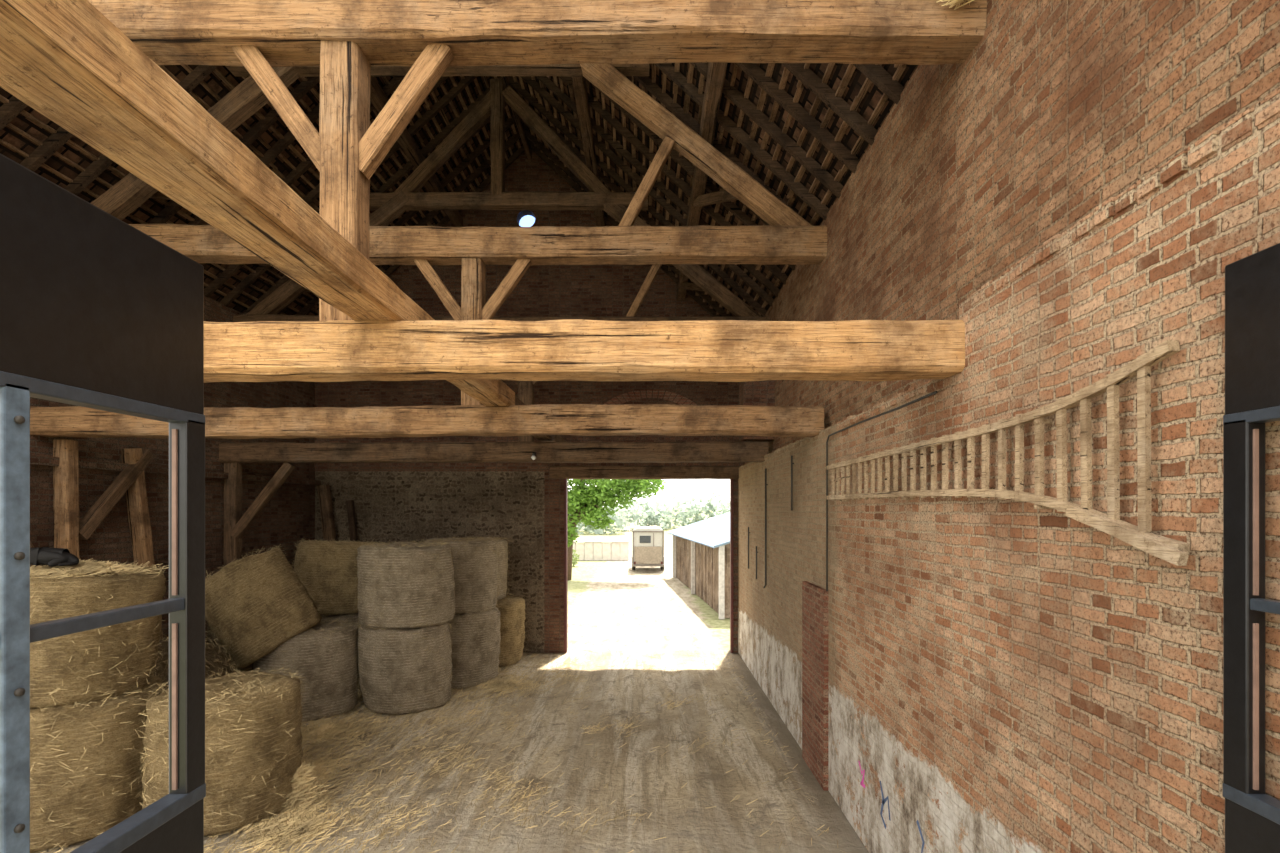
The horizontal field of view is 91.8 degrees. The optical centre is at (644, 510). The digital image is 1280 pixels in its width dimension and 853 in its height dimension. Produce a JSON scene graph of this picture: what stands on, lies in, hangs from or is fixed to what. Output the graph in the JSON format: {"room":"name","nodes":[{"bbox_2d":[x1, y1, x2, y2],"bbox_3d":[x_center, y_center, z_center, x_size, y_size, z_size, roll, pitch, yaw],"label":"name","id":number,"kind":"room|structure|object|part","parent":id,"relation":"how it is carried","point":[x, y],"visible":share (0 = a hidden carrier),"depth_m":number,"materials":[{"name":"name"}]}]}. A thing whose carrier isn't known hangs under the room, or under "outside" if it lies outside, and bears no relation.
{"room":"farm building","nodes":[
{"label":"farm building","id":0,"kind":"room"},
{"bbox_2d":[30,295,314,641],"bbox_3d":[-6.940,-0.200,8.630,0.400,6.200,8.060,0,0,0],"label":"wall","id":1,"kind":"structure","parent":0,"point":[288,517],"depth_m":9.55,"materials":[{"name":"brick"}]},
{"bbox_2d":[30,541,43,566],"bbox_3d":[-6.598,0.175,6.423,0.130,1.731,1.167,0,0,0],"label":"brace","id":2,"kind":"object","parent":1,"relation":"attached to","point":[31,544],"visible":0.02,"depth_m":6.62,"materials":[{"name":"brown wood"}]},
{"bbox_2d":[30,455,320,485],"bbox_3d":[-6.680,-0.550,8.630,0.120,0.100,8.060,0,0,0],"label":"beam","id":3,"kind":"structure","parent":1,"relation":"attached to","point":[34,459],"depth_m":8.25,"materials":[{"name":"wood"}]},
{"bbox_2d":[315,471,543,652],"bbox_3d":[-4.445,1.050,12.860,5.390,3.700,0.400,0,0,0],"label":"wall","id":4,"kind":"structure","parent":0,"point":[408,506],"depth_m":12.66,"materials":[{"name":"brick"}]},
{"bbox_2d":[34,650,868,852],"bbox_3d":[-2.420,2.921,5.880,8.840,0.053,14.160,0,0,0],"label":"floor","id":5,"kind":"structure","parent":0,"point":[682,818],"depth_m":6.95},
{"bbox_2d":[53,439,78,558],"bbox_3d":[-6.587,1.050,7.046,0.250,3.707,0.257,0,0,1],"label":"prop","id":6,"kind":"object","parent":5,"relation":"on","point":[65,475],"visible":0.32,"depth_m":7.01,"materials":[{"name":"brown wood"}]},
{"bbox_2d":[30,672,168,852],"bbox_3d":[-5.311,2.260,5.797,1.469,1.363,1.414,0,0,36],"label":"hay bale","id":7,"kind":"object","parent":5,"relation":"on","point":[85,765],"visible":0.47,"depth_m":5.37,"materials":[{"name":"plant"}]},
{"bbox_2d":[30,564,167,711],"bbox_3d":[-5.340,1.117,5.831,1.410,1.252,1.373,0,0,17],"label":"hay bale","id":8,"kind":"object","parent":7,"relation":"on","point":[92,665],"visible":0.73,"depth_m":5.46,"materials":[{"name":"plant"}]},
{"bbox_2d":[30,558,168,578],"bbox_3d":[-5.344,0.515,5.801,1.708,0.120,1.530,0,0,0],"label":"hay","id":9,"kind":"object","parent":8,"relation":"on","point":[87,566],"visible":0.81,"depth_m":5.69,"materials":[{"name":"plant"}]},
{"bbox_2d":[30,547,78,566],"bbox_3d":[-5.390,0.381,5.586,0.483,0.243,0.285,0,0,-20],"label":"cat","id":10,"kind":"object","parent":9,"relation":"on","point":[51,557],"visible":0.78,"depth_m":5.55},
{"bbox_2d":[121,448,162,639],"bbox_3d":[-6.615,1.051,8.244,0.192,3.720,0.644,0,0,3],"label":"prop","id":11,"kind":"object","parent":5,"relation":"on","point":[136,495],"visible":0.34,"depth_m":8.07,"materials":[{"name":"brown wood"}]},
{"bbox_2d":[79,450,153,539],"bbox_3d":[-6.579,-0.226,7.699,0.126,1.149,1.105,0,0,0],"label":"brace","id":12,"kind":"object","parent":11,"relation":"attached to","point":[102,507],"visible":0.94,"depth_m":7.61,"materials":[{"name":"brown wood"}]},
{"bbox_2d":[154,635,239,689],"bbox_3d":[-5.752,2.226,7.544,1.459,1.454,1.159,0,0,-20],"label":"hay bale","id":13,"kind":"object","parent":5,"relation":"on","point":[216,661],"visible":0.14,"depth_m":7.49,"materials":[{"name":"plant"}]},
{"bbox_2d":[132,666,307,835],"bbox_3d":[-4.068,2.242,6.026,1.451,1.336,1.427,0,0,-2],"label":"hay bale","id":14,"kind":"object","parent":5,"relation":"on","point":[253,735],"visible":0.73,"depth_m":5.61,"materials":[{"name":"plant"}]},
{"bbox_2d":[207,625,253,671],"bbox_3d":[-5.984,2.257,9.385,1.198,1.318,1.176,0,0,-38],"label":"hay bale","id":15,"kind":"object","parent":5,"relation":"on","point":[213,638],"visible":0.05,"depth_m":8.97,"materials":[{"name":"plant"}]},
{"bbox_2d":[223,463,241,565],"bbox_3d":[-6.602,1.070,9.925,0.214,3.660,0.199,0,-1,0],"label":"prop","id":16,"kind":"object","parent":5,"relation":"on","point":[232,492],"visible":0.36,"depth_m":9.85,"materials":[{"name":"brown wood"}]},
{"bbox_2d":[229,462,295,538],"bbox_3d":[-6.121,-0.174,9.926,0.977,1.246,0.146,0,0,-4],"label":"brace","id":17,"kind":"object","parent":16,"relation":"attached to","point":[285,470],"visible":1,"depth_m":9.87,"materials":[{"name":"brown wood"}]},
{"bbox_2d":[317,485,336,541],"bbox_3d":[-6.200,1.200,12.374,0.744,3.432,0.190,0,0,15],"label":"prop","id":18,"kind":"object","parent":5,"relation":"on","point":[324,492],"visible":0.3,"depth_m":12.36,"materials":[{"name":"brown wood"}]},
{"bbox_2d":[321,613,361,688],"bbox_3d":[-5.123,2.274,10.396,1.416,1.360,1.432,0,0,17],"label":"hay bale","id":19,"kind":"object","parent":5,"relation":"on","point":[343,617],"visible":0.05,"depth_m":9.98,"materials":[{"name":"plant"}]},
{"bbox_2d":[293,537,376,614],"bbox_3d":[-5.177,1.084,10.407,1.371,1.360,1.388,0,0,11],"label":"hay bale","id":20,"kind":"object","parent":19,"relation":"on","point":[329,568],"visible":0.66,"depth_m":9.86,"materials":[{"name":"plant"}]},
{"bbox_2d":[346,500,357,541],"bbox_3d":[-5.772,1.350,12.476,0.493,3.114,0.123,0,0,8],"label":"prop","id":21,"kind":"object","parent":5,"relation":"on","point":[350,504],"visible":0.3,"depth_m":12.45,"materials":[{"name":"brown wood"}]},
{"bbox_2d":[204,666,579,852],"bbox_3d":[-3.744,2.691,8.351,4.368,0.397,6.855,0,0,16],"label":"heap","id":22,"kind":"object","parent":5,"relation":"on","point":[306,787],"visible":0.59,"depth_m":6.10,"materials":[{"name":"plant"}]},
{"bbox_2d":[355,622,457,713],"bbox_3d":[-3.601,2.262,9.373,1.437,1.353,1.465,0,0,31],"label":"hay bale","id":23,"kind":"object","parent":5,"relation":"on","point":[402,670],"visible":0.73,"depth_m":8.80,"materials":[{"name":"plant"}]},
{"bbox_2d":[355,539,461,628],"bbox_3d":[-3.564,1.062,9.351,1.536,1.272,1.455,0,0,-12],"label":"hay bale","id":24,"kind":"object","parent":23,"relation":"on","point":[401,584],"visible":1,"depth_m":8.79,"materials":[{"name":"plant"}]},
{"bbox_2d":[39,654,845,852],"bbox_3d":[-2.301,2.865,7.946,8.103,0.066,8.995,0,0,0],"label":"litter","id":25,"kind":"object","parent":5,"relation":"on","point":[531,656],"visible":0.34,"depth_m":6.89,"materials":[{"name":"beige plant"}]},
{"bbox_2d":[253,618,359,722],"bbox_3d":[-4.877,2.271,8.973,1.507,1.301,1.493,0,0,45],"label":"hay bale","id":26,"kind":"object","parent":25,"relation":"on","point":[325,654],"visible":0.62,"depth_m":8.51,"materials":[{"name":"plant"}]},
{"bbox_2d":[205,544,326,667],"bbox_3d":[-5.433,1.342,8.679,1.790,1.718,1.404,0,0,-15],"label":"hay bale","id":27,"kind":"object","parent":26,"relation":"on","point":[255,604],"visible":0.87,"depth_m":8.17,"materials":[{"name":"plant"}]},
{"bbox_2d":[448,604,502,688],"bbox_3d":[-3.131,2.267,10.636,1.406,1.331,1.390,0,0,34],"label":"hay bale","id":28,"kind":"object","parent":5,"relation":"on","point":[476,639],"visible":0.46,"depth_m":10.15,"materials":[{"name":"plant"}]},
{"bbox_2d":[423,536,502,613],"bbox_3d":[-3.156,1.093,10.638,1.370,1.303,1.389,0,0,42],"label":"hay bale","id":29,"kind":"object","parent":28,"relation":"on","point":[476,583],"visible":0.7,"depth_m":10.19,"materials":[{"name":"plant"}]},
{"bbox_2d":[496,595,526,666],"bbox_3d":[-2.927,2.257,11.876,1.345,1.345,1.330,0,0,28],"label":"hay bale","id":30,"kind":"object","parent":5,"relation":"on","point":[512,610],"visible":0.42,"depth_m":11.55,"materials":[{"name":"plant"}]},
{"bbox_2d":[446,535,513,600],"bbox_3d":[-3.225,1.115,11.898,1.288,1.303,1.327,0,0,32],"label":"hay bale","id":31,"kind":"object","parent":30,"relation":"on","point":[502,549],"visible":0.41,"depth_m":11.73,"materials":[{"name":"plant"}]},
{"bbox_2d":[802,581,827,790],"bbox_3d":[1.880,1.865,6.860,0.060,2.070,0.880,0,0,0],"label":"pier","id":32,"kind":"object","parent":5,"relation":"on","point":[814,597],"visible":1,"depth_m":6.77,"materials":[{"name":"brick"}]},
{"bbox_2d":[738,110,1279,852],"bbox_3d":[2.200,0.825,5.730,0.600,4.150,13.860,0,0,0],"label":"brickwork","id":33,"kind":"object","parent":5,"relation":"on","point":[1012,676],"visible":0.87,"depth_m":2.90,"materials":[{"name":"brick"}]},
{"bbox_2d":[30,404,823,438],"bbox_3d":[-2.420,-0.987,6.898,8.740,0.358,0.340,0,0,0],"label":"cross beam","id":34,"kind":"structure","parent":33,"relation":"attached to","point":[540,419],"depth_m":6.76,"materials":[{"name":"brown wood"}]},
{"bbox_2d":[515,396,566,441],"bbox_3d":[-1.613,-1.234,9.830,0.257,0.222,5.660,0,0,0],"label":"beam","id":35,"kind":"structure","parent":34,"relation":"on","point":[543,438],"depth_m":9.81,"materials":[{"name":"brown wood"}]},
{"bbox_2d":[218,441,767,463],"bbox_3d":[-2.420,-0.929,9.958,8.740,0.346,0.338,0,0,0],"label":"cross beam","id":36,"kind":"structure","parent":33,"relation":"attached to","point":[711,451],"depth_m":9.81,"materials":[{"name":"brown wood"}]},
{"bbox_2d":[204,319,964,382],"bbox_3d":[-2.420,-0.984,3.829,8.740,0.348,0.333,0,0,0],"label":"cross beam","id":37,"kind":"structure","parent":33,"relation":"attached to","point":[572,349],"depth_m":3.68,"materials":[{"name":"brown wood"}]},
{"bbox_2d":[0,0,514,405],"bbox_3d":[-1.609,-1.248,3.000,0.314,0.243,8.000,0,0,0],"label":"beam","id":38,"kind":"structure","parent":37,"relation":"on","point":[65,60],"depth_m":2.00,"materials":[{"name":"brown wood"}]},
{"bbox_2d":[748,527,749,568],"bbox_3d":[1.879,0.675,11.200,0.041,0.750,0.021,0,0,0],"label":"rod","id":39,"kind":"object","parent":33,"relation":"attached to","point":[748,527],"visible":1,"depth_m":11.19,"materials":[{"name":"black metal"}]},
{"bbox_2d":[756,546,757,578],"bbox_3d":[1.879,0.875,10.400,0.041,0.550,0.021,0,0,0],"label":"rod","id":40,"kind":"object","parent":33,"relation":"attached to","point":[756,546],"visible":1,"depth_m":10.39,"materials":[{"name":"black metal"}]},
{"bbox_2d":[763,468,767,587],"bbox_3d":[1.864,0.278,9.600,0.069,1.856,0.028,0,0,0],"label":"rod","id":41,"kind":"object","parent":33,"relation":"attached to","point":[766,484],"visible":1,"depth_m":9.59,"materials":[{"name":"black metal"}]},
{"bbox_2d":[791,455,793,510],"bbox_3d":[1.879,-0.350,7.900,0.041,0.700,0.021,0,0,0],"label":"rod","id":42,"kind":"object","parent":33,"relation":"attached to","point":[792,463],"visible":1,"depth_m":7.89,"materials":[{"name":"black metal"}]},
{"bbox_2d":[858,761,864,787],"bbox_3d":[1.896,2.312,5.424,0.001,0.204,0.173,0,0,0],"label":"graffiti","id":43,"kind":"object","parent":33,"relation":"attached to","point":[863,771],"visible":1,"depth_m":5.40,"materials":[{"name":"paint"}]},
{"bbox_2d":[826,391,936,590],"bbox_3d":[1.870,0.029,5.179,0.018,1.603,2.398,0,0,0],"label":"cable","id":44,"kind":"object","parent":33,"relation":"attached to","point":[934,392],"visible":1,"depth_m":6.36,"materials":[{"name":"plastic"}]},
{"bbox_2d":[880,781,885,828],"bbox_3d":[1.896,2.344,4.942,0.001,0.343,0.142,0,0,0],"label":"graffiti","id":45,"kind":"object","parent":33,"relation":"attached to","point":[882,805],"visible":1,"depth_m":4.95,"materials":[{"name":"paint"}]},
{"bbox_2d":[883,796,890,820],"bbox_3d":[1.896,2.313,4.873,0.001,0.181,0.175,0,0,0],"label":"graffiti","id":46,"kind":"object","parent":33,"relation":"attached to","point":[886,798],"visible":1,"depth_m":4.83,"materials":[{"name":"paint"}]},
{"bbox_2d":[916,820,923,852],"bbox_3d":[1.896,2.269,4.234,0.001,0.244,0.198,0,0,0],"label":"graffiti","id":47,"kind":"object","parent":33,"relation":"attached to","point":[917,821],"visible":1,"depth_m":4.25,"materials":[{"name":"blue paint"}]},
{"bbox_2d":[827,340,1189,565],"bbox_3d":[1.849,-0.205,4.167,0.099,0.784,4.166,0,0,0],"label":"wooden ladder","id":48,"kind":"object","parent":33,"relation":"attached to","point":[1176,552],"visible":1,"depth_m":2.74,"materials":[{"name":"brown wood"}]},
{"bbox_2d":[739,89,1279,469],"bbox_3d":[1.959,-1.034,5.598,0.162,0.464,13.584,0,0,0],"label":"string course","id":49,"kind":"object","parent":33,"relation":"attached to","point":[1269,107],"visible":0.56,"depth_m":2.50,"materials":[{"name":"brick"}]},
{"bbox_2d":[1222,243,1279,852],"bbox_3d":[1.845,1.045,1.115,0.062,3.630,1.670,0,0,0],"label":"door","id":50,"kind":"structure","parent":33,"relation":"attached to","point":[1252,282],"depth_m":1.86,"materials":[{"name":"black paint"}]},
{"bbox_2d":[1223,420,1264,793],"bbox_3d":[1.845,0.300,1.910,0.058,1.160,0.080,0,0,0],"label":"stile","id":51,"kind":"object","parent":50,"relation":"on","point":[1238,619],"visible":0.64,"depth_m":1.89,"materials":[{"name":"black paint"}]},
{"bbox_3d":[1.845,0.877,1.115,0.062,0.045,1.670,0,0,0],"label":"bottom rail","id":52,"kind":"part","parent":50,"relation":"part of","materials":[{"name":"grey metal"}]},
{"bbox_3d":[1.845,-0.282,1.115,0.058,0.035,1.670,0,0,0],"label":"top rail","id":53,"kind":"part","parent":50,"relation":"part of","materials":[{"name":"grey metal"}]},
{"bbox_3d":[1.845,-0.525,1.115,0.050,0.490,1.670,0,0,0],"label":"panel","id":54,"kind":"part","parent":50,"relation":"part of","materials":[{"name":"black paint"}]},
{"bbox_3d":[1.845,1.870,1.115,0.050,1.980,1.670,0,0,0],"label":"panel","id":55,"kind":"part","parent":50,"relation":"part of","materials":[{"name":"black paint"}]},
{"bbox_2d":[1253,623,1258,789],"bbox_3d":[1.839,0.590,1.867,0.012,0.500,0.007,0,0,0],"label":"putty edge","id":56,"kind":"object","parent":50,"relation":"attached to","point":[1255,625],"visible":1,"depth_m":1.86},
{"bbox_2d":[1253,429,1258,594],"bbox_3d":[1.839,0.005,1.867,0.012,0.500,0.007,0,0,0],"label":"putty edge","id":57,"kind":"object","parent":50,"relation":"attached to","point":[1255,431],"visible":1,"depth_m":1.86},
{"bbox_2d":[1250,598,1279,614],"bbox_3d":[1.845,0.282,1.115,0.040,0.035,1.670,0,0,0],"label":"bar","id":58,"kind":"object","parent":50,"relation":"attached to","point":[1257,604],"visible":0.45,"depth_m":1.83,"materials":[{"name":"grey metal"}]},
{"bbox_3d":[-1.770,0.880,0.080,0.660,4.040,0.360,0,0,0],"label":"trim","id":59,"kind":"structure","parent":5,"relation":"on","visible":0},
{"bbox_2d":[0,153,205,852],"bbox_3d":[-1.410,1.045,1.115,0.062,3.630,1.670,0,0,0],"label":"door","id":60,"kind":"structure","parent":59,"relation":"attached to","point":[89,300],"depth_m":1.59,"materials":[{"name":"black paint"}]},
{"bbox_2d":[0,384,29,852],"bbox_3d":[-1.410,0.300,1.365,0.058,1.160,0.060,0,0,0],"label":"metal post","id":61,"kind":"object","parent":60,"relation":"on","point":[14,437],"visible":0.88,"depth_m":1.36,"materials":[{"name":"grey metal"}]},
{"bbox_3d":[-1.410,-0.525,1.115,0.050,0.490,1.670,0,0,0],"label":"panel","id":62,"kind":"part","parent":60,"relation":"part of","materials":[{"name":"black paint"}]},
{"bbox_3d":[-1.410,-0.282,1.115,0.058,0.035,1.670,0,0,0],"label":"top rail","id":63,"kind":"part","parent":60,"relation":"part of","materials":[{"name":"grey metal"}]},
{"bbox_2d":[30,598,183,642],"bbox_3d":[-1.410,0.282,1.115,0.040,0.035,1.670,0,0,0],"label":"bar","id":64,"kind":"object","parent":60,"relation":"attached to","point":[66,626],"visible":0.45,"depth_m":1.59,"materials":[{"name":"grey metal"}]},
{"bbox_3d":[-1.410,0.877,1.115,0.062,0.045,1.670,0,0,0],"label":"bottom rail","id":65,"kind":"part","parent":60,"relation":"part of","materials":[{"name":"black metal"}]},
{"bbox_3d":[-1.410,1.870,1.115,0.050,1.980,1.670,0,0,0],"label":"panel","id":66,"kind":"part","parent":60,"relation":"part of","materials":[{"name":"black paint"}]},
{"bbox_2d":[172,623,177,789],"bbox_3d":[-1.416,0.590,1.867,0.012,0.500,0.007,0,0,0],"label":"putty edge","id":67,"kind":"object","parent":60,"relation":"attached to","point":[174,625],"visible":1,"depth_m":1.86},
{"bbox_2d":[172,429,177,594],"bbox_3d":[-1.416,0.005,1.867,0.012,0.500,0.007,0,0,0],"label":"putty edge","id":68,"kind":"object","parent":60,"relation":"attached to","point":[174,431],"visible":1,"depth_m":1.86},
{"bbox_2d":[169,420,204,793],"bbox_3d":[-1.410,0.300,1.910,0.058,1.160,0.080,0,0,0],"label":"stile","id":69,"kind":"object","parent":60,"relation":"on","point":[190,620],"visible":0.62,"depth_m":1.88,"materials":[{"name":"black paint"}]},
{"bbox_2d":[0,62,905,314],"bbox_3d":[-2.362,-5.371,7.792,8.799,3.875,9.785,0,0,0],"label":"roof","id":70,"kind":"structure","parent":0,"point":[851,68],"depth_m":7.81,"materials":[{"name":"brown tile"}]},
{"bbox_2d":[150,191,171,199],"bbox_3d":[-5.697,-3.978,7.850,0.106,0.724,1.642,0,0,20],"label":"brace","id":71,"kind":"object","parent":70,"relation":"attached to","point":[158,195],"visible":0.11,"depth_m":7.43,"materials":[{"name":"brown wood"}]},
{"bbox_2d":[370,77,462,226],"bbox_3d":[-3.801,-5.872,7.780,0.172,0.222,9.760,0,0,0],"label":"purlin","id":72,"kind":"object","parent":70,"relation":"attached to","point":[378,98],"visible":0.39,"depth_m":9.97,"materials":[{"name":"brown wood"}]},
{"bbox_2d":[0,62,904,316],"bbox_3d":[-2.370,-5.272,7.769,9.201,4.289,9.520,0,0,0],"label":"rafters","id":73,"kind":"object","parent":70,"relation":"attached to","point":[877,74],"visible":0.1,"depth_m":8.42,"materials":[{"name":"brown wood"}]},
{"bbox_2d":[500,76,531,158],"bbox_3d":[-2.353,-7.268,7.780,0.108,0.221,9.760,0,0,0],"label":"board","id":74,"kind":"object","parent":70,"relation":"attached to","point":[519,123],"visible":0.36,"depth_m":11.71,"materials":[{"name":"brown wood"}]},
{"bbox_2d":[571,77,604,226],"bbox_3d":[-0.902,-5.875,7.780,0.181,0.220,9.760,0,0,0],"label":"purlin","id":75,"kind":"object","parent":70,"relation":"attached to","point":[579,83],"visible":0.44,"depth_m":9.36,"materials":[{"name":"brown wood"}]},
{"bbox_2d":[677,62,727,300],"bbox_3d":[0.721,-4.386,7.780,0.184,0.221,9.760,0,0,0],"label":"purlin","id":76,"kind":"object","parent":70,"relation":"attached to","point":[716,73],"visible":0.55,"depth_m":6.91,"materials":[{"name":"brown wood"}]},
{"bbox_2d":[693,190,737,206],"bbox_3d":[0.997,-3.979,7.851,0.106,0.723,1.642,0,0,-20],"label":"brace","id":77,"kind":"object","parent":70,"relation":"attached to","point":[721,196],"visible":0.66,"depth_m":8.02,"materials":[{"name":"brown wood"}]},
{"bbox_2d":[0,62,917,316],"bbox_3d":[-2.320,-5.287,7.930,9.640,4.522,10.060,0,0,0],"label":"roof tiles","id":78,"kind":"structure","parent":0,"point":[868,104],"depth_m":7.47,"materials":[{"name":"tile"}]},
{"bbox_2d":[91,63,826,404],"bbox_3d":[-2.370,-4.115,7.097,8.940,5.970,0.331,0,0,0],"label":"roof truss","id":79,"kind":"object","parent":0,"point":[788,238],"depth_m":7.00,"materials":[{"name":"brown wood"}]},
{"bbox_2d":[233,79,769,441],"bbox_3d":[-2.370,-4.115,10.296,8.940,5.970,0.342,0,0,0],"label":"roof truss","id":80,"kind":"object","parent":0,"point":[387,207],"depth_m":10.21,"materials":[{"name":"brown wood"}]},
{"bbox_2d":[315,150,744,470],"bbox_3d":[-2.320,-4.124,12.785,9.640,6.648,0.250,0,0,0],"label":"brickwork","id":81,"kind":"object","parent":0,"point":[606,289],"visible":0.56,"depth_m":12.66,"materials":[{"name":"brick"}]},
{"bbox_2d":[603,390,696,404],"bbox_3d":[0.094,-2.248,12.655,1.950,0.432,0.050,0,0,0],"label":"arch","id":82,"kind":"object","parent":81,"relation":"attached to","point":[643,392],"visible":0.83,"depth_m":12.63,"materials":[{"name":"brick"}]},
{"bbox_2d":[88,0,986,320],"bbox_3d":[-2.370,-4.115,3.857,8.940,5.970,0.335,0,0,0],"label":"roof truss","id":83,"kind":"object","parent":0,"point":[345,38],"depth_m":3.77,"materials":[{"name":"brown wood"}]},
{"bbox_2d":[937,0,973,9],"bbox_3d":[1.860,-3.081,3.626,0.264,0.202,0.250,0,0,0],"label":"nest","id":84,"kind":"object","parent":83,"relation":"on","point":[953,2],"visible":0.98,"depth_m":3.67,"materials":[{"name":"plant"}]},
{"bbox_2d":[544,471,567,652],"bbox_3d":[-1.840,1.050,12.852,0.420,3.700,0.415,0,0,0],"label":"door frame","id":85,"kind":"structure","parent":0,"point":[553,488],"depth_m":12.65,"materials":[{"name":"brown brick"}]},
{"bbox_2d":[564,479,566,652],"bbox_3d":[-1.625,1.125,12.710,0.050,3.550,0.140,0,0,0],"label":"frame","id":86,"kind":"object","parent":85,"relation":"attached to","point":[565,480],"visible":0.86,"depth_m":12.64,"materials":[{"name":"paint"}]},
{"bbox_2d":[550,465,739,479],"bbox_3d":[0.010,-0.779,12.710,3.880,0.274,0.315,0,0,0],"label":"lintel","id":87,"kind":"object","parent":85,"relation":"on","point":[557,471],"visible":0.99,"depth_m":12.56,"materials":[{"name":"brown wood"}]},
{"bbox_2d":[733,479,737,652],"bbox_3d":[2.150,1.050,12.860,0.700,3.700,0.400,0,0,0],"label":"door frame","id":88,"kind":"structure","parent":0,"point":[735,481],"depth_m":12.66,"materials":[{"name":"wood"}]},
{"bbox_2d":[730,479,732,652],"bbox_3d":[1.775,1.125,12.690,0.050,3.550,0.140,0,0,0],"label":"frame","id":89,"kind":"object","parent":88,"relation":"attached to","point":[731,480],"visible":0.86,"depth_m":12.62,"materials":[{"name":"paint"}]},
{"bbox_2d":[739,380,774,441],"bbox_3d":[1.795,-2.000,9.975,0.490,1.760,0.450,0,0,0],"label":"pier","id":90,"kind":"object","parent":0,"point":[752,393],"visible":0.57,"depth_m":9.75,"materials":[{"name":"brick"}]},
{"bbox_2d":[745,0,1279,463],"bbox_3d":[2.270,-2.090,5.730,0.460,2.460,13.860,0,0,0],"label":"brickwork","id":91,"kind":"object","parent":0,"point":[1060,108],"visible":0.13,"depth_m":3.46,"materials":[{"name":"brick"}]},
{"label":"outside","id":92,"kind":"structure","parent":0,"visible":0},
{"bbox_2d":[567,510,729,649],"bbox_3d":[0.000,1.371,71.480,120.000,3.097,117.040,0,0,0],"label":"ground","id":93,"kind":"structure","parent":92,"point":[612,605],"depth_m":18.47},
{"bbox_2d":[572,549,579,566],"bbox_3d":[-6.285,2.440,28.081,1.419,1.107,10.840,0,0,29],"label":"hedge","id":94,"kind":"object","parent":93,"relation":"on","point":[574,559],"visible":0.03,"depth_m":32.21,"materials":[{"name":"green plant"}]},
{"bbox_2d":[572,542,628,559],"bbox_3d":[-3.270,2.371,36.187,4.660,1.059,0.427,0,0,0],"label":"fence","id":95,"kind":"object","parent":93,"relation":"on","point":[587,550],"visible":0.63,"depth_m":35.99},
{"bbox_2d":[574,541,629,541],"bbox_3d":[-3.300,1.810,36.200,4.800,0.080,0.540,0,0,0],"label":"coping","id":96,"kind":"object","parent":95,"relation":"on","point":[574,541],"visible":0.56,"depth_m":35.93},
{"bbox_2d":[568,479,666,579],"bbox_3d":[-2.289,-0.610,26.096,6.404,7.048,3.303,0,0,-4],"label":"leafy tree","id":97,"kind":"object","parent":93,"relation":"on","point":[587,500],"visible":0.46,"depth_m":25.27,"materials":[{"name":"green plant"}]},
{"bbox_2d":[631,527,665,569],"bbox_3d":[0.150,1.870,31.039,1.680,2.060,4.338,0,0,0],"label":"trailer","id":98,"kind":"object","parent":93,"relation":"on","point":[647,542],"visible":1,"depth_m":28.96,"materials":[{"name":"paint"}]},
{"bbox_3d":[-0.550,1.740,28.980,0.060,1.480,0.040,0,0,0],"label":"corner post","id":99,"kind":"part","parent":98,"relation":"part of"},
{"bbox_3d":[0.150,0.990,28.980,1.480,0.060,0.040,0,0,0],"label":"roof rail","id":100,"kind":"part","parent":98,"relation":"part of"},
{"bbox_3d":[0.850,1.740,28.980,0.060,1.480,0.040,0,0,0],"label":"corner post","id":101,"kind":"part","parent":98,"relation":"part of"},
{"bbox_2d":[572,492,729,534],"bbox_3d":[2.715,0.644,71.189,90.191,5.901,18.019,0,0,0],"label":"tree","id":102,"kind":"object","parent":93,"relation":"on","point":[647,512],"visible":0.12,"depth_m":69.69,"materials":[{"name":"green plant"}]},
{"bbox_2d":[667,512,729,618],"bbox_3d":[2.865,1.450,21.700,3.780,2.900,11.020,0,0,0],"label":"sheds","id":103,"kind":"object","parent":93,"relation":"on","point":[701,549],"visible":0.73,"depth_m":20.00,"materials":[{"name":"brown wood"}]}
]}

